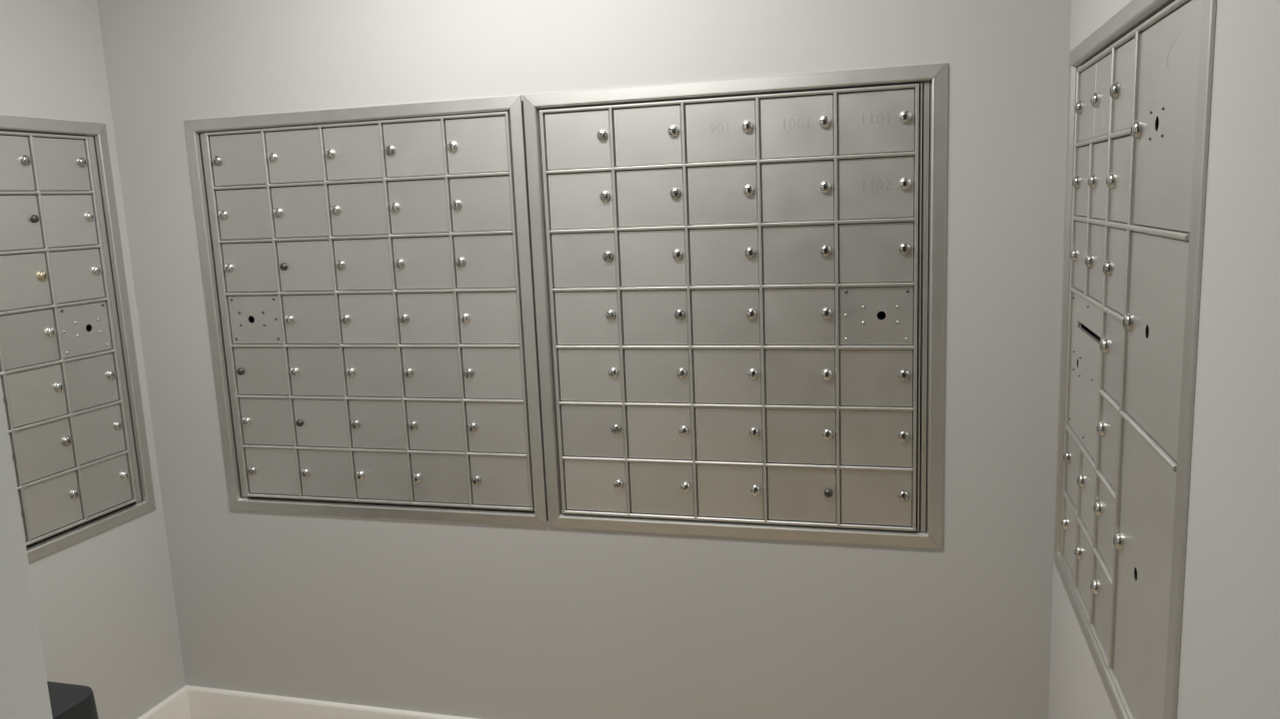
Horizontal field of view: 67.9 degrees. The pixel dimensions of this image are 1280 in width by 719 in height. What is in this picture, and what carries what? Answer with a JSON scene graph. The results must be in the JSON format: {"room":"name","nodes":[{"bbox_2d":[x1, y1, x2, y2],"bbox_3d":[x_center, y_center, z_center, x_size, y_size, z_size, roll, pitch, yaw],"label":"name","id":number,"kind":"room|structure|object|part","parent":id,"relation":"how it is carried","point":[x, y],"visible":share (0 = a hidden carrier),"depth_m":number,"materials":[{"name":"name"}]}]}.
{"room":"mail room","nodes":[
{"label":"mail room","id":0,"kind":"room"},
{"bbox_2d":[0,0,185,718],"bbox_3d":[-2.096,0.338,0.091,0.140,2.380,5.200,0,10,16],"label":"wall","id":1,"kind":"structure","parent":0,"point":[105,606],"depth_m":2.40,"materials":[{"name":"paint"}]},
{"bbox_2d":[0,114,155,563],"bbox_3d":[-1.482,-0.021,2.088,0.045,1.026,0.903,0,10,16],"label":"mailbox","id":2,"kind":"object","parent":1,"relation":"attached to","point":[72,400],"visible":0.9,"depth_m":2.32,"materials":[{"name":"metal"}]},
{"bbox_3d":[-1.471,0.111,2.097,0.006,0.124,0.150,0,10,16],"label":"door","id":3,"kind":"part","parent":2,"relation":"part of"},
{"bbox_3d":[-1.465,0.244,2.120,0.006,0.124,0.150,0,10,16],"label":"door","id":4,"kind":"part","parent":2,"relation":"part of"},
{"bbox_3d":[-1.451,-0.447,2.160,0.006,0.124,0.150,0,10,16],"label":"door","id":5,"kind":"part","parent":2,"relation":"part of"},
{"bbox_3d":[-1.445,-0.315,2.183,0.006,0.124,0.150,0,10,16],"label":"door","id":6,"kind":"part","parent":2,"relation":"part of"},
{"bbox_3d":[-1.460,0.377,2.142,0.006,0.124,0.150,0,10,16],"label":"door","id":7,"kind":"part","parent":2,"relation":"part of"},
{"bbox_3d":[-1.440,-0.182,2.205,0.006,0.124,0.150,0,10,16],"label":"door","id":8,"kind":"part","parent":2,"relation":"part of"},
{"bbox_3d":[-1.434,-0.049,2.227,0.006,0.124,0.150,0,10,16],"label":"door","id":9,"kind":"part","parent":2,"relation":"part of","materials":[{"name":"metal"}]},
{"bbox_3d":[-1.428,0.084,2.249,0.006,0.124,0.150,0,10,16],"label":"door","id":10,"kind":"part","parent":2,"relation":"part of","materials":[{"name":"metal"}]},
{"bbox_3d":[-1.493,-0.486,1.996,0.012,0.007,0.809,0,10,16],"label":"rail","id":11,"kind":"part","parent":2,"relation":"part of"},
{"bbox_3d":[-1.423,0.217,2.272,0.006,0.124,0.150,0,10,16],"label":"door","id":12,"kind":"part","parent":2,"relation":"part of","materials":[{"name":"metal"}]},
{"bbox_3d":[-1.487,-0.354,2.019,0.012,0.007,0.793,0,10,16],"label":"rail","id":13,"kind":"part","parent":2,"relation":"part of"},
{"bbox_3d":[-1.482,-0.221,2.041,0.012,0.007,0.793,0,10,16],"label":"rail","id":14,"kind":"part","parent":2,"relation":"part of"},
{"bbox_3d":[-1.491,-0.510,2.003,0.020,0.032,0.902,0,10,16],"label":"trim","id":15,"kind":"part","parent":2,"relation":"part of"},
{"bbox_3d":[-1.417,0.350,2.294,0.006,0.124,0.150,0,10,16],"label":"door","id":16,"kind":"part","parent":2,"relation":"part of","materials":[{"name":"metal"}]},
{"bbox_3d":[-1.476,-0.088,2.063,0.012,0.007,0.793,0,10,16],"label":"rail","id":17,"kind":"part","parent":2,"relation":"part of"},
{"bbox_3d":[-1.470,0.045,2.085,0.012,0.007,0.793,0,10,16],"label":"rail","id":18,"kind":"part","parent":2,"relation":"part of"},
{"bbox_3d":[-1.408,-0.475,2.312,0.006,0.124,0.150,0,10,16],"label":"door","id":19,"kind":"part","parent":2,"relation":"part of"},
{"bbox_3d":[-1.465,0.178,2.108,0.012,0.007,0.793,0,10,16],"label":"rail","id":20,"kind":"part","parent":2,"relation":"part of","materials":[{"name":"metal"}]},
{"bbox_3d":[-1.403,-0.342,2.335,0.006,0.124,0.150,0,10,16],"label":"door","id":21,"kind":"part","parent":2,"relation":"part of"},
{"bbox_3d":[-1.459,0.311,2.130,0.012,0.007,0.793,0,10,16],"label":"rail","id":22,"kind":"part","parent":2,"relation":"part of","materials":[{"name":"metal"}]},
{"bbox_3d":[-1.397,-0.209,2.357,0.006,0.124,0.150,0,10,16],"label":"door","id":23,"kind":"part","parent":2,"relation":"part of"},
{"bbox_3d":[-1.454,0.443,2.152,0.012,0.007,0.809,0,10,16],"label":"rail","id":24,"kind":"part","parent":2,"relation":"part of","materials":[{"name":"metal"}]},
{"bbox_3d":[-1.391,-0.076,2.379,0.006,0.124,0.150,0,10,16],"label":"door","id":25,"kind":"part","parent":2,"relation":"part of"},
{"bbox_3d":[-1.450,0.469,2.167,0.020,0.032,0.902,0,10,16],"label":"trim","id":26,"kind":"part","parent":2,"relation":"part of","materials":[{"name":"metal"}]},
{"bbox_3d":[-1.386,0.057,2.401,0.006,0.124,0.150,0,10,16],"label":"door","id":27,"kind":"part","parent":2,"relation":"part of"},
{"bbox_3d":[-1.380,0.190,2.424,0.006,0.124,0.150,0,10,16],"label":"door","id":28,"kind":"part","parent":2,"relation":"part of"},
{"bbox_3d":[-1.375,0.322,2.446,0.006,0.124,0.150,0,10,16],"label":"door","id":29,"kind":"part","parent":2,"relation":"part of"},
{"bbox_3d":[-1.355,-0.095,2.498,0.020,1.025,0.032,0,10,16],"label":"trim","id":30,"kind":"part","parent":2,"relation":"part of","materials":[{"name":"metal"}]},
{"bbox_2d":[137,687,190,718],"bbox_3d":[-1.480,1.124,2.031,0.014,0.140,1.431,0,10,16],"label":"baseboard","id":31,"kind":"structure","parent":1,"relation":"attached to","point":[176,706],"depth_m":2.65,"materials":[{"name":"paint"}]},
{"bbox_2d":[96,0,1071,718],"bbox_3d":[-0.224,-0.111,2.301,2.559,2.380,0.140,0,10,16],"label":"wall","id":32,"kind":"structure","parent":0,"point":[462,620],"depth_m":2.22,"materials":[{"name":"paint"}]},
{"bbox_2d":[183,685,476,718],"bbox_3d":[-0.198,1.006,2.413,2.279,0.140,0.014,0,10,16],"label":"baseboard","id":33,"kind":"structure","parent":32,"relation":"attached to","point":[204,702],"depth_m":2.63,"materials":[{"name":"paint"}]},
{"bbox_2d":[183,94,547,527],"bbox_3d":[-0.683,-0.100,2.373,0.912,1.022,0.045,0,10,16],"label":"mailbox","id":34,"kind":"object","parent":32,"relation":"attached to","point":[368,275],"visible":1,"depth_m":2.35,"materials":[{"name":"metal"}]},
{"bbox_3d":[-1.110,-0.100,2.479,0.032,1.021,0.020,0,10,16],"label":"trim","id":35,"kind":"part","parent":34,"relation":"part of","materials":[{"name":"metal"}]},
{"bbox_3d":[-1.007,-0.501,2.382,0.153,0.124,0.006,0,10,16],"label":"door","id":36,"kind":"part","parent":34,"relation":"part of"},
{"bbox_3d":[-1.001,-0.368,2.404,0.153,0.124,0.006,0,10,16],"label":"door","id":37,"kind":"part","parent":34,"relation":"part of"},
{"bbox_3d":[-0.996,-0.235,2.426,0.153,0.124,0.006,0,10,16],"label":"door","id":38,"kind":"part","parent":34,"relation":"part of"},
{"bbox_3d":[-0.990,-0.102,2.449,0.153,0.124,0.006,0,10,16],"label":"door","id":39,"kind":"part","parent":34,"relation":"part of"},
{"bbox_3d":[-0.984,0.030,2.471,0.153,0.124,0.006,0,10,16],"label":"door","id":40,"kind":"part","parent":34,"relation":"part of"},
{"bbox_3d":[-0.979,0.163,2.493,0.153,0.124,0.006,0,10,16],"label":"door","id":41,"kind":"part","parent":34,"relation":"part of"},
{"bbox_3d":[-0.973,0.296,2.515,0.153,0.124,0.006,0,10,16],"label":"door","id":42,"kind":"part","parent":34,"relation":"part of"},
{"bbox_3d":[-0.850,-0.500,2.338,0.153,0.124,0.006,0,10,16],"label":"door","id":43,"kind":"part","parent":34,"relation":"part of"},
{"bbox_3d":[-0.844,-0.367,2.361,0.153,0.124,0.006,0,10,16],"label":"door","id":44,"kind":"part","parent":34,"relation":"part of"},
{"bbox_3d":[-0.839,-0.234,2.383,0.153,0.124,0.006,0,10,16],"label":"door","id":45,"kind":"part","parent":34,"relation":"part of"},
{"bbox_3d":[-0.833,-0.102,2.405,0.153,0.124,0.006,0,10,16],"label":"door","id":46,"kind":"part","parent":34,"relation":"part of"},
{"bbox_3d":[-0.827,0.031,2.427,0.153,0.124,0.006,0,10,16],"label":"door","id":47,"kind":"part","parent":34,"relation":"part of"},
{"bbox_3d":[-0.822,0.164,2.450,0.153,0.124,0.006,0,10,16],"label":"door","id":48,"kind":"part","parent":34,"relation":"part of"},
{"bbox_3d":[-0.816,0.297,2.472,0.153,0.124,0.006,0,10,16],"label":"door","id":49,"kind":"part","parent":34,"relation":"part of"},
{"bbox_3d":[-0.693,-0.499,2.295,0.153,0.124,0.006,0,10,16],"label":"door","id":50,"kind":"part","parent":34,"relation":"part of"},
{"bbox_3d":[-0.706,-0.586,2.280,0.911,0.032,0.020,0,10,16],"label":"trim","id":51,"kind":"part","parent":34,"relation":"part of","materials":[{"name":"metal"}]},
{"bbox_3d":[-0.696,-0.565,2.280,0.823,0.007,0.012,0,10,16],"label":"rail","id":52,"kind":"part","parent":34,"relation":"part of","materials":[{"name":"metal"}]},
{"bbox_3d":[-0.687,-0.367,2.317,0.153,0.124,0.006,0,10,16],"label":"door","id":53,"kind":"part","parent":34,"relation":"part of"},
{"bbox_3d":[-0.691,-0.432,2.303,0.807,0.007,0.012,0,10,16],"label":"rail","id":54,"kind":"part","parent":34,"relation":"part of","materials":[{"name":"metal"}]},
{"bbox_3d":[-0.681,-0.234,2.339,0.153,0.124,0.006,0,10,16],"label":"door","id":55,"kind":"part","parent":34,"relation":"part of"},
{"bbox_3d":[-0.685,-0.300,2.325,0.807,0.007,0.012,0,10,16],"label":"rail","id":56,"kind":"part","parent":34,"relation":"part of","materials":[{"name":"metal"}]},
{"bbox_3d":[-0.676,-0.101,2.361,0.153,0.124,0.006,0,10,16],"label":"door","id":57,"kind":"part","parent":34,"relation":"part of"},
{"bbox_3d":[-0.679,-0.167,2.347,0.807,0.007,0.012,0,10,16],"label":"rail","id":58,"kind":"part","parent":34,"relation":"part of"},
{"bbox_3d":[-0.670,0.032,2.384,0.153,0.124,0.006,0,10,16],"label":"door","id":59,"kind":"part","parent":34,"relation":"part of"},
{"bbox_3d":[-0.674,-0.034,2.370,0.807,0.007,0.012,0,10,16],"label":"rail","id":60,"kind":"part","parent":34,"relation":"part of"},
{"bbox_3d":[-0.665,0.165,2.406,0.153,0.124,0.006,0,10,16],"label":"door","id":61,"kind":"part","parent":34,"relation":"part of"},
{"bbox_3d":[-0.668,0.099,2.392,0.807,0.007,0.012,0,10,16],"label":"rail","id":62,"kind":"part","parent":34,"relation":"part of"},
{"bbox_3d":[-0.659,0.297,2.428,0.153,0.124,0.006,0,10,16],"label":"door","id":63,"kind":"part","parent":34,"relation":"part of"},
{"bbox_3d":[-0.663,0.232,2.414,0.807,0.007,0.012,0,10,16],"label":"rail","id":64,"kind":"part","parent":34,"relation":"part of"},
{"bbox_3d":[-0.665,0.390,2.443,0.911,0.032,0.020,0,10,16],"label":"trim","id":65,"kind":"part","parent":34,"relation":"part of","materials":[{"name":"metal"}]},
{"bbox_3d":[-0.657,0.364,2.436,0.823,0.007,0.012,0,10,16],"label":"rail","id":66,"kind":"part","parent":34,"relation":"part of","materials":[{"name":"metal"}]},
{"bbox_3d":[-0.536,-0.499,2.251,0.153,0.124,0.006,0,10,16],"label":"door","id":67,"kind":"part","parent":34,"relation":"part of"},
{"bbox_3d":[-0.530,-0.366,2.273,0.153,0.124,0.006,0,10,16],"label":"door","id":68,"kind":"part","parent":34,"relation":"part of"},
{"bbox_3d":[-0.524,-0.233,2.295,0.153,0.124,0.006,0,10,16],"label":"door","id":69,"kind":"part","parent":34,"relation":"part of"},
{"bbox_3d":[-0.519,-0.100,2.318,0.153,0.124,0.006,0,10,16],"label":"door","id":70,"kind":"part","parent":34,"relation":"part of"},
{"bbox_3d":[-0.513,0.033,2.340,0.153,0.124,0.006,0,10,16],"label":"door","id":71,"kind":"part","parent":34,"relation":"part of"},
{"bbox_3d":[-0.508,0.165,2.362,0.153,0.124,0.006,0,10,16],"label":"door","id":72,"kind":"part","parent":34,"relation":"part of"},
{"bbox_3d":[-0.502,0.298,2.385,0.153,0.124,0.006,0,10,16],"label":"door","id":73,"kind":"part","parent":34,"relation":"part of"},
{"bbox_3d":[-0.379,-0.498,2.207,0.153,0.124,0.006,0,10,16],"label":"door","id":74,"kind":"part","parent":34,"relation":"part of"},
{"bbox_3d":[-0.373,-0.365,2.229,0.153,0.124,0.006,0,10,16],"label":"door","id":75,"kind":"part","parent":34,"relation":"part of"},
{"bbox_3d":[-0.367,-0.232,2.252,0.153,0.124,0.006,0,10,16],"label":"door","id":76,"kind":"part","parent":34,"relation":"part of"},
{"bbox_3d":[-0.362,-0.100,2.274,0.153,0.124,0.006,0,10,16],"label":"door","id":77,"kind":"part","parent":34,"relation":"part of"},
{"bbox_3d":[-0.356,0.033,2.296,0.153,0.124,0.006,0,10,16],"label":"door","id":78,"kind":"part","parent":34,"relation":"part of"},
{"bbox_3d":[-0.351,0.166,2.319,0.153,0.124,0.006,0,10,16],"label":"door","id":79,"kind":"part","parent":34,"relation":"part of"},
{"bbox_3d":[-0.345,0.299,2.341,0.153,0.124,0.006,0,10,16],"label":"door","id":80,"kind":"part","parent":34,"relation":"part of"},
{"bbox_3d":[-0.262,-0.096,2.244,0.032,1.021,0.020,0,10,16],"label":"trim","id":81,"kind":"part","parent":34,"relation":"part of","materials":[{"name":"metal"}]},
{"bbox_2d":[522,62,947,549],"bbox_3d":[0.202,-0.096,2.127,0.915,1.022,0.045,0,10,16],"label":"mailbox","id":82,"kind":"object","parent":32,"relation":"attached to","point":[739,284],"visible":1,"depth_m":2.10,"materials":[{"name":"metal"}]},
{"bbox_3d":[-0.227,-0.096,2.234,0.032,1.021,0.020,0,10,16],"label":"trim","id":83,"kind":"part","parent":82,"relation":"part of","materials":[{"name":"metal"}]},
{"bbox_3d":[-0.140,-0.494,2.141,0.153,0.124,0.006,0,10,16],"label":"door","id":84,"kind":"part","parent":82,"relation":"part of","materials":[{"name":"metal"}]},
{"bbox_3d":[-0.134,-0.362,2.164,0.153,0.124,0.006,0,10,16],"label":"door","id":85,"kind":"part","parent":82,"relation":"part of","materials":[{"name":"metal"}]},
{"bbox_3d":[-0.129,-0.229,2.186,0.153,0.124,0.006,0,10,16],"label":"door","id":86,"kind":"part","parent":82,"relation":"part of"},
{"bbox_3d":[-0.123,-0.096,2.208,0.153,0.124,0.006,0,10,16],"label":"door","id":87,"kind":"part","parent":82,"relation":"part of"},
{"bbox_3d":[-0.117,0.037,2.230,0.153,0.124,0.006,0,10,16],"label":"door","id":88,"kind":"part","parent":82,"relation":"part of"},
{"bbox_3d":[-0.112,0.170,2.253,0.153,0.124,0.006,0,10,16],"label":"door","id":89,"kind":"part","parent":82,"relation":"part of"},
{"bbox_3d":[-0.106,0.302,2.275,0.153,0.124,0.006,0,10,16],"label":"door","id":90,"kind":"part","parent":82,"relation":"part of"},
{"bbox_3d":[0.017,-0.494,2.098,0.153,0.124,0.006,0,10,16],"label":"door","id":91,"kind":"part","parent":82,"relation":"part of","materials":[{"name":"metal"}]},
{"bbox_3d":[0.023,-0.361,2.120,0.153,0.124,0.006,0,10,16],"label":"door","id":92,"kind":"part","parent":82,"relation":"part of","materials":[{"name":"metal"}]},
{"bbox_3d":[0.029,-0.228,2.142,0.153,0.124,0.006,0,10,16],"label":"door","id":93,"kind":"part","parent":82,"relation":"part of","materials":[{"name":"metal"}]},
{"bbox_3d":[0.034,-0.095,2.164,0.153,0.124,0.006,0,10,16],"label":"door","id":94,"kind":"part","parent":82,"relation":"part of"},
{"bbox_3d":[0.040,0.038,2.187,0.153,0.124,0.006,0,10,16],"label":"door","id":95,"kind":"part","parent":82,"relation":"part of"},
{"bbox_3d":[0.045,0.170,2.209,0.153,0.124,0.006,0,10,16],"label":"door","id":96,"kind":"part","parent":82,"relation":"part of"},
{"bbox_3d":[0.051,0.303,2.231,0.153,0.124,0.006,0,10,16],"label":"door","id":97,"kind":"part","parent":82,"relation":"part of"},
{"bbox_3d":[0.174,-0.493,2.054,0.153,0.124,0.006,0,10,16],"label":"door","id":98,"kind":"part","parent":82,"relation":"part of","materials":[{"name":"metal"}]},
{"bbox_3d":[0.180,-0.360,2.076,0.153,0.124,0.006,0,10,16],"label":"door","id":99,"kind":"part","parent":82,"relation":"part of","materials":[{"name":"metal"}]},
{"bbox_3d":[0.185,-0.227,2.099,0.153,0.124,0.006,0,10,16],"label":"door","id":100,"kind":"part","parent":82,"relation":"part of","materials":[{"name":"metal"}]},
{"bbox_3d":[0.191,-0.095,2.121,0.153,0.124,0.006,0,10,16],"label":"door","id":101,"kind":"part","parent":82,"relation":"part of","materials":[{"name":"metal"}]},
{"bbox_3d":[0.197,0.038,2.143,0.153,0.124,0.006,0,10,16],"label":"door","id":102,"kind":"part","parent":82,"relation":"part of","materials":[{"name":"metal"}]},
{"bbox_3d":[0.202,0.171,2.165,0.153,0.124,0.006,0,10,16],"label":"door","id":103,"kind":"part","parent":82,"relation":"part of","materials":[{"name":"metal"}]},
{"bbox_3d":[0.171,-0.559,2.040,0.823,0.007,0.012,0,10,16],"label":"rail","id":104,"kind":"part","parent":82,"relation":"part of","materials":[{"name":"metal"}]},
{"bbox_3d":[0.176,-0.426,2.062,0.807,0.007,0.012,0,10,16],"label":"rail","id":105,"kind":"part","parent":82,"relation":"part of","materials":[{"name":"metal"}]},
{"bbox_3d":[0.208,0.304,2.188,0.153,0.124,0.006,0,10,16],"label":"door","id":106,"kind":"part","parent":82,"relation":"part of","materials":[{"name":"metal"}]},
{"bbox_3d":[0.182,-0.293,2.084,0.807,0.007,0.012,0,10,16],"label":"rail","id":107,"kind":"part","parent":82,"relation":"part of","materials":[{"name":"metal"}]},
{"bbox_3d":[0.188,-0.160,2.107,0.807,0.007,0.012,0,10,16],"label":"rail","id":108,"kind":"part","parent":82,"relation":"part of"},
{"bbox_3d":[0.193,-0.028,2.129,0.807,0.007,0.012,0,10,16],"label":"rail","id":109,"kind":"part","parent":82,"relation":"part of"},
{"bbox_3d":[0.178,-0.582,2.034,0.914,0.032,0.020,0,10,16],"label":"trim","id":110,"kind":"part","parent":82,"relation":"part of","materials":[{"name":"metal"}]},
{"bbox_3d":[0.199,0.105,2.151,0.807,0.007,0.012,0,10,16],"label":"rail","id":111,"kind":"part","parent":82,"relation":"part of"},
{"bbox_3d":[0.204,0.238,2.174,0.807,0.007,0.012,0,10,16],"label":"rail","id":112,"kind":"part","parent":82,"relation":"part of","materials":[{"name":"metal"}]},
{"bbox_3d":[0.210,0.371,2.196,0.823,0.007,0.012,0,10,16],"label":"rail","id":113,"kind":"part","parent":82,"relation":"part of","materials":[{"name":"metal"}]},
{"bbox_3d":[0.219,0.394,2.197,0.914,0.032,0.020,0,10,16],"label":"trim","id":114,"kind":"part","parent":82,"relation":"part of","materials":[{"name":"metal"}]},
{"bbox_3d":[0.331,-0.492,2.010,0.153,0.124,0.006,0,10,16],"label":"door","id":115,"kind":"part","parent":82,"relation":"part of","materials":[{"name":"metal"}]},
{"bbox_3d":[0.337,-0.359,2.033,0.153,0.124,0.006,0,10,16],"label":"door","id":116,"kind":"part","parent":82,"relation":"part of","materials":[{"name":"metal"}]},
{"bbox_3d":[0.343,-0.227,2.055,0.153,0.124,0.006,0,10,16],"label":"door","id":117,"kind":"part","parent":82,"relation":"part of","materials":[{"name":"metal"}]},
{"bbox_3d":[0.348,-0.094,2.077,0.153,0.124,0.006,0,10,16],"label":"door","id":118,"kind":"part","parent":82,"relation":"part of","materials":[{"name":"metal"}]},
{"bbox_3d":[0.354,0.039,2.099,0.153,0.124,0.006,0,10,16],"label":"door","id":119,"kind":"part","parent":82,"relation":"part of","materials":[{"name":"metal"}]},
{"bbox_3d":[0.359,0.172,2.122,0.153,0.124,0.006,0,10,16],"label":"door","id":120,"kind":"part","parent":82,"relation":"part of","materials":[{"name":"metal"}]},
{"bbox_3d":[0.365,0.305,2.144,0.153,0.124,0.006,0,10,16],"label":"door","id":121,"kind":"part","parent":82,"relation":"part of","materials":[{"name":"metal"}]},
{"bbox_3d":[0.522,0.305,2.100,0.153,0.124,0.006,0,10,16],"label":"door","id":122,"kind":"part","parent":82,"relation":"part of","materials":[{"name":"metal"}]},
{"bbox_3d":[0.516,0.172,2.078,0.153,0.124,0.006,0,10,16],"label":"door","id":123,"kind":"part","parent":82,"relation":"part of","materials":[{"name":"metal"}]},
{"bbox_3d":[0.511,0.040,2.056,0.153,0.124,0.006,0,10,16],"label":"door","id":124,"kind":"part","parent":82,"relation":"part of","materials":[{"name":"metal"}]},
{"bbox_3d":[0.505,-0.093,2.034,0.153,0.124,0.006,0,10,16],"label":"door","id":125,"kind":"part","parent":82,"relation":"part of","materials":[{"name":"metal"}]},
{"bbox_3d":[0.500,-0.226,2.011,0.153,0.124,0.006,0,10,16],"label":"door","id":126,"kind":"part","parent":82,"relation":"part of","materials":[{"name":"metal"}]},
{"bbox_3d":[0.494,-0.359,1.989,0.153,0.124,0.006,0,10,16],"label":"door","id":127,"kind":"part","parent":82,"relation":"part of","materials":[{"name":"metal"}]},
{"bbox_3d":[0.488,-0.492,1.967,0.153,0.124,0.006,0,10,16],"label":"door","id":128,"kind":"part","parent":82,"relation":"part of","materials":[{"name":"metal"}]},
{"bbox_3d":[0.624,-0.092,1.998,0.032,1.021,0.020,0,10,16],"label":"trim","id":129,"kind":"part","parent":82,"relation":"part of","materials":[{"name":"metal"}]},
{"bbox_2d":[1048,0,1279,718],"bbox_3d":[0.715,0.040,1.163,0.140,2.380,1.575,0,10,16],"label":"wall","id":130,"kind":"structure","parent":0,"point":[1229,668],"depth_m":0.92,"materials":[{"name":"paint"}]},
{"bbox_2d":[1053,0,1217,718],"bbox_3d":[0.742,-0.008,1.467,0.045,1.022,0.896,0,10,16],"label":"mailbox","id":131,"kind":"object","parent":130,"relation":"attached to","point":[1140,84],"visible":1,"depth_m":1.33,"materials":[{"name":"metal"}]},
{"bbox_3d":[0.845,-0.081,1.880,0.020,1.021,0.032,0,10,16],"label":"trim","id":132,"kind":"part","parent":131,"relation":"part of","materials":[{"name":"metal"}]},
{"bbox_3d":[0.829,0.343,1.817,0.006,0.124,0.147,0,10,16],"label":"door","id":133,"kind":"part","parent":131,"relation":"part of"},
{"bbox_3d":[0.823,0.210,1.795,0.006,0.124,0.147,0,10,16],"label":"door","id":134,"kind":"part","parent":131,"relation":"part of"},
{"bbox_3d":[0.806,-0.188,1.728,0.006,0.124,0.147,0,10,16],"label":"door","id":135,"kind":"part","parent":131,"relation":"part of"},
{"bbox_3d":[0.801,-0.320,1.706,0.006,0.124,0.147,0,10,16],"label":"door","id":136,"kind":"part","parent":131,"relation":"part of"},
{"bbox_3d":[0.794,0.025,1.687,0.006,0.259,0.304,0,10,16],"label":"door","id":137,"kind":"part","parent":131,"relation":"part of","materials":[{"name":"metal"}]},
{"bbox_3d":[0.787,0.370,1.668,0.006,0.124,0.147,0,10,16],"label":"door","id":138,"kind":"part","parent":131,"relation":"part of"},
{"bbox_3d":[0.781,0.303,1.658,0.012,0.007,0.463,0,10,16],"label":"rail","id":139,"kind":"part","parent":131,"relation":"part of","materials":[{"name":"metal"}]},
{"bbox_3d":[0.781,0.237,1.646,0.006,0.124,0.147,0,10,16],"label":"door","id":140,"kind":"part","parent":131,"relation":"part of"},
{"bbox_3d":[0.794,-0.452,1.681,0.006,0.124,0.151,0,10,16],"label":"door","id":141,"kind":"part","parent":131,"relation":"part of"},
{"bbox_3d":[0.775,0.171,1.635,0.012,0.007,0.463,0,10,16],"label":"rail","id":142,"kind":"part","parent":131,"relation":"part of","materials":[{"name":"metal"}]},
{"bbox_3d":[0.751,0.480,1.552,0.020,0.032,0.895,0,10,16],"label":"trim","id":143,"kind":"part","parent":131,"relation":"part of","materials":[{"name":"metal"}]},
{"bbox_3d":[0.764,-0.095,1.591,0.012,0.007,0.463,0,10,16],"label":"rail","id":144,"kind":"part","parent":131,"relation":"part of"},
{"bbox_3d":[0.765,-0.161,1.579,0.006,0.124,0.147,0,10,16],"label":"door","id":145,"kind":"part","parent":131,"relation":"part of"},
{"bbox_3d":[0.748,0.461,1.542,0.012,0.007,0.769,0,10,16],"label":"rail","id":146,"kind":"part","parent":131,"relation":"part of","materials":[{"name":"metal"}]},
{"bbox_3d":[0.759,-0.293,1.557,0.006,0.124,0.147,0,10,16],"label":"door","id":147,"kind":"part","parent":131,"relation":"part of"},
{"bbox_3d":[0.753,-0.360,1.546,0.012,0.007,0.463,0,10,16],"label":"rail","id":148,"kind":"part","parent":131,"relation":"part of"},
{"bbox_3d":[0.745,0.396,1.519,0.006,0.124,0.147,0,10,16],"label":"door","id":149,"kind":"part","parent":131,"relation":"part of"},
{"bbox_3d":[0.754,-0.426,1.537,0.006,0.124,0.151,0,10,16],"label":"door","id":150,"kind":"part","parent":131,"relation":"part of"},
{"bbox_3d":[0.740,0.264,1.497,0.006,0.124,0.147,0,10,16],"label":"door","id":151,"kind":"part","parent":131,"relation":"part of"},
{"bbox_3d":[0.734,0.131,1.474,0.006,0.124,0.147,0,10,16],"label":"door","id":152,"kind":"part","parent":131,"relation":"part of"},
{"bbox_3d":[0.729,-0.002,1.452,0.006,0.124,0.147,0,10,16],"label":"door","id":153,"kind":"part","parent":131,"relation":"part of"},
{"bbox_3d":[0.723,-0.134,1.430,0.006,0.124,0.147,0,10,16],"label":"door","id":154,"kind":"part","parent":131,"relation":"part of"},
{"bbox_3d":[0.717,-0.267,1.408,0.006,0.124,0.147,0,10,16],"label":"door","id":155,"kind":"part","parent":131,"relation":"part of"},
{"bbox_3d":[0.710,-0.496,1.388,0.020,0.032,0.895,0,10,16],"label":"trim","id":156,"kind":"part","parent":131,"relation":"part of","materials":[{"name":"metal"}]},
{"bbox_3d":[0.712,-0.399,1.385,0.006,0.124,0.147,0,10,16],"label":"door","id":157,"kind":"part","parent":131,"relation":"part of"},
{"bbox_3d":[0.719,-0.202,1.427,0.012,0.007,0.761,0,10,16],"label":"rail","id":158,"kind":"part","parent":131,"relation":"part of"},
{"bbox_3d":[0.709,-0.468,1.386,0.012,0.007,0.769,0,10,16],"label":"rail","id":159,"kind":"part","parent":131,"relation":"part of","materials":[{"name":"metal"}]},
{"bbox_3d":[0.689,0.090,1.323,0.012,0.007,0.447,0,10,16],"label":"rail","id":160,"kind":"part","parent":131,"relation":"part of","materials":[{"name":"metal"}]},
{"bbox_3d":[0.680,0.302,1.282,0.006,0.393,0.284,0,10,16],"label":"door","id":161,"kind":"part","parent":131,"relation":"part of","materials":[{"name":"metal"}]},
{"bbox_3d":[0.666,-0.029,1.227,0.006,0.259,0.284,0,10,16],"label":"door","id":162,"kind":"part","parent":131,"relation":"part of","materials":[{"name":"metal"}]},
{"bbox_3d":[0.655,-0.295,1.182,0.006,0.259,0.284,0,10,16],"label":"door","id":163,"kind":"part","parent":131,"relation":"part of","materials":[{"name":"metal"}]},
{"bbox_3d":[0.616,0.066,1.060,0.020,1.021,0.032,0,10,16],"label":"trim","id":164,"kind":"part","parent":131,"relation":"part of","materials":[{"name":"metal"}]},
{"bbox_3d":[0.036,1.570,-0.283,4.459,0.100,5.480,0,10,16],"label":"floor","id":165,"kind":"structure","parent":0,"visible":0},
{"bbox_2d":[46,681,98,718],"bbox_3d":[-1.239,0.949,1.754,0.308,0.555,0.410,0,10,16],"label":"waste bin","id":166,"kind":"object","parent":165,"relation":"on","point":[67,701],"visible":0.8,"depth_m":1.83,"materials":[{"name":"plastic"}]},
{"bbox_3d":[-1.169,0.156,0.948,1.186,2.380,0.130,0,10,16],"label":"wall","id":167,"kind":"structure","parent":0,"visible":0},
{"bbox_2d":[0,383,52,718],"bbox_3d":[-0.619,0.158,0.795,0.085,2.380,0.160,0,10,16],"label":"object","id":168,"kind":"structure","parent":167,"relation":"attached to","point":[24,693],"depth_m":0.85,"materials":[{"name":"paint"}]}
]}

